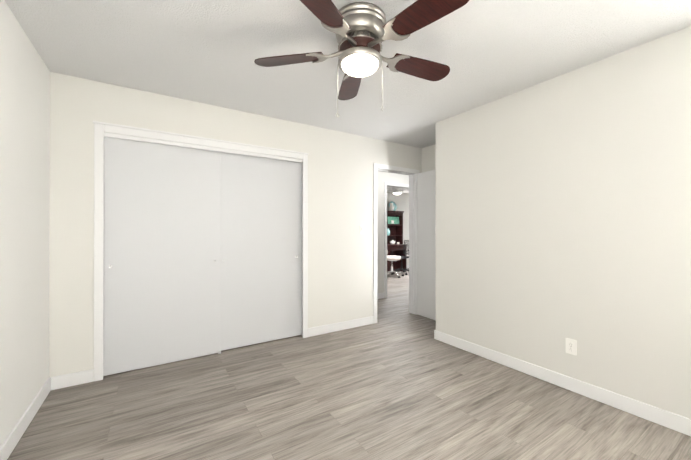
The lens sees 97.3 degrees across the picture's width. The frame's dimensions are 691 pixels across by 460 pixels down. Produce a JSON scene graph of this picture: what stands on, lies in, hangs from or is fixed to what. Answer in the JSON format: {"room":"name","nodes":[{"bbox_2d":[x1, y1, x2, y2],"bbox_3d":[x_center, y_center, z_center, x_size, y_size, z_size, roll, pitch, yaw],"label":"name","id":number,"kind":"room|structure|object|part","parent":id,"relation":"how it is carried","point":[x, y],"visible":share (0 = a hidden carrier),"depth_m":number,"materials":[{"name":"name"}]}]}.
{"room":"empty bedroom","nodes":[
{"label":"empty bedroom","id":0,"kind":"room"},
{"bbox_2d":[0,0,49,446],"bbox_3d":[-1.468,0.001,0.967,0.120,2.440,4.990,0,0,-33],"label":"wall","id":1,"kind":"structure","parent":0,"point":[24,197],"depth_m":1.84,"materials":[{"name":"paint"}]},
{"bbox_2d":[0,376,55,459],"bbox_3d":[-1.197,1.170,0.663,0.013,0.100,3.950,0,0,-33],"label":"baseboard","id":2,"kind":"structure","parent":1,"relation":"attached to","point":[9,444],"depth_m":1.85,"materials":[{"name":"white wood"}]},
{"bbox_2d":[49,72,421,380],"bbox_3d":[-0.603,0.008,3.460,4.263,2.440,0.120,0,0,-33],"label":"wall","id":3,"kind":"structure","parent":0,"point":[340,212],"depth_m":2.87,"materials":[{"name":"paint"}]},
{"bbox_2d":[103,137,220,375],"bbox_3d":[-1.644,0.198,2.778,0.937,2.033,0.036,0,0,-33],"label":"closet door","id":4,"kind":"structure","parent":3,"relation":"in","point":[161,270],"depth_m":2.74,"materials":[{"name":"white wood"}]},
{"bbox_2d":[93,121,308,380],"bbox_3d":[-1.273,0.187,3.032,1.881,2.080,0.120,0,0,-33],"label":"door frame","id":5,"kind":"structure","parent":3,"relation":"attached to","point":[112,135],"depth_m":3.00,"materials":[{"name":"white wood"}]},
{"bbox_2d":[220,152,301,350],"bbox_3d":[-0.908,0.199,3.298,0.934,2.033,0.036,0,0,-33],"label":"closet door","id":6,"kind":"structure","parent":3,"relation":"in","point":[261,251],"depth_m":3.27,"materials":[{"name":"white wood"}]},
{"bbox_2d":[308,316,373,336],"bbox_3d":[-0.034,1.179,3.742,0.952,0.100,0.013,0,0,-33],"label":"baseboard","id":7,"kind":"structure","parent":3,"relation":"attached to","point":[323,329],"depth_m":3.71,"materials":[{"name":"white wood"}]},
{"bbox_2d":[373,163,418,322],"bbox_3d":[0.687,0.176,4.285,0.840,2.110,0.152,0,0,-33],"label":"door frame","id":8,"kind":"structure","parent":3,"relation":"attached to","point":[393,168],"depth_m":4.42,"materials":[{"name":"white wood"}]},
{"bbox_2d":[416,169,435,320],"bbox_3d":[1.214,0.201,4.101,0.179,2.038,0.726,0,0,-33],"label":"bedroom door","id":9,"kind":"structure","parent":3,"relation":"in","point":[426,243],"depth_m":4.24,"materials":[{"name":"white wood"}]},
{"bbox_2d":[5,0,690,193],"bbox_3d":[1.435,-1.258,4.843,10.143,0.100,8.950,0,0,-33],"label":"ceiling","id":10,"kind":"structure","parent":0,"point":[211,51],"depth_m":2.05,"materials":[{"name":"white paint"}]},
{"bbox_2d":[254,0,468,116],"bbox_3d":[0.123,-0.937,1.761,1.236,0.560,1.243,0,0,-33],"label":"ceiling fan","id":11,"kind":"object","parent":10,"relation":"hanging from","point":[362,31],"visible":1,"depth_m":1.66,"materials":[{"name":"silver metal"}]},
{"bbox_3d":[0.084,-0.935,1.765,0.219,0.050,0.219,0,0,-33],"label":"lamp shade","id":12,"kind":"part","parent":11,"relation":"part of","materials":[{"name":"white glass"}]},
{"bbox_2d":[387,188,408,194],"bbox_3d":[1.283,-1.047,7.800,1.253,0.306,1.212,0,0,-33],"label":"fan","id":13,"kind":"object","parent":10,"relation":"hanging from","point":[396,191],"visible":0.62,"depth_m":7.71,"materials":[{"name":"white"}]},
{"bbox_2d":[7,268,690,459],"bbox_3d":[1.435,1.282,4.836,10.143,0.100,8.950,0,0,-33],"label":"floor","id":14,"kind":"structure","parent":0,"point":[397,381],"depth_m":2.06,"materials":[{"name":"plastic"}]},
{"bbox_2d":[387,250,403,277],"bbox_3d":[1.258,0.775,8.103,0.626,0.933,0.645,0,0,-11],"label":"office chair","id":15,"kind":"object","parent":14,"relation":"on","point":[392,258],"visible":0.65,"depth_m":7.98,"materials":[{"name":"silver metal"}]},
{"bbox_3d":[1.210,0.561,8.096,0.528,0.505,0.470,0,0,-11],"label":"seat","id":16,"kind":"part","parent":15,"relation":"part of","materials":[{"name":"beige fabric"}]},
{"bbox_2d":[387,201,405,271],"bbox_3d":[1.334,0.173,9.196,1.020,2.142,0.470,0,0,-33],"label":"hutch","id":17,"kind":"object","parent":14,"relation":"on","point":[394,229],"visible":0.6,"depth_m":9.42,"materials":[{"name":"brown wood"}]},
{"bbox_2d":[387,216,399,224],"bbox_3d":[1.471,-0.295,9.355,0.500,0.259,0.048,0,0,-33],"label":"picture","id":18,"kind":"object","parent":17,"relation":"attached to","point":[393,220],"depth_m":9.35,"materials":[{"name":"green plastic"}]},
{"bbox_2d":[392,240,408,274],"bbox_3d":[1.600,0.773,8.666,0.665,0.939,0.645,0,0,-33],"label":"office chair","id":19,"kind":"object","parent":14,"relation":"on","point":[405,252],"visible":0.58,"depth_m":8.70,"materials":[{"name":"black plastic"}]},
{"bbox_3d":[1.645,0.561,8.693,0.561,0.515,0.562,0,0,-33],"label":"seat","id":20,"kind":"part","parent":19,"relation":"part of","materials":[{"name":"plastic"}]},
{"bbox_2d":[377,171,408,292],"bbox_3d":[1.991,0.017,6.424,6.940,2.440,0.120,0,0,-33],"label":"wall","id":21,"kind":"structure","parent":0,"point":[382,177],"depth_m":5.50,"materials":[{"name":"paint"}]},
{"bbox_2d":[377,293,383,298],"bbox_3d":[-0.047,1.183,5.040,1.778,0.100,0.013,0,0,-33],"label":"baseboard","id":22,"kind":"structure","parent":21,"relation":"attached to","point":[380,295],"depth_m":5.45,"materials":[{"name":"white wood"}]},
{"bbox_2d":[384,182,408,297],"bbox_3d":[1.039,0.180,5.815,0.880,2.110,0.152,0,0,-33],"label":"door frame","id":23,"kind":"structure","parent":21,"relation":"attached to","point":[385,228],"depth_m":5.53,"materials":[{"name":"white wood"}]},
{"bbox_2d":[387,192,408,264],"bbox_3d":[0.881,0.025,9.275,5.500,2.440,0.120,0,0,-33],"label":"wall","id":24,"kind":"structure","parent":0,"point":[401,200],"depth_m":9.86,"materials":[{"name":"paint"}]},
{"bbox_2d":[421,144,435,171],"bbox_3d":[1.399,0.010,4.174,0.120,2.440,0.835,0,0,-33],"label":"wall","id":25,"kind":"structure","parent":0,"point":[428,158],"depth_m":4.38,"materials":[{"name":"paint"}]},
{"bbox_2d":[435,26,690,418],"bbox_3d":[2.217,0.005,2.281,0.780,2.440,3.235,0,0,-33],"label":"wall","id":26,"kind":"structure","parent":0,"point":[563,207],"depth_m":2.26,"materials":[{"name":"paint"}]},
{"bbox_2d":[434,330,690,435],"bbox_3d":[1.839,1.175,2.133,0.013,0.100,3.098,0,0,-33],"label":"baseboard","id":27,"kind":"structure","parent":26,"relation":"attached to","point":[671,420],"depth_m":2.25,"materials":[{"name":"white wood"}]},
{"bbox_2d":[566,338,576,355],"bbox_3d":[1.722,0.890,2.321,0.008,0.116,0.072,0,0,-33],"label":"electrical outlet","id":28,"kind":"object","parent":26,"relation":"attached to","point":[571,346],"visible":1,"depth_m":2.32,"materials":[{"name":"white plastic"}]}
]}

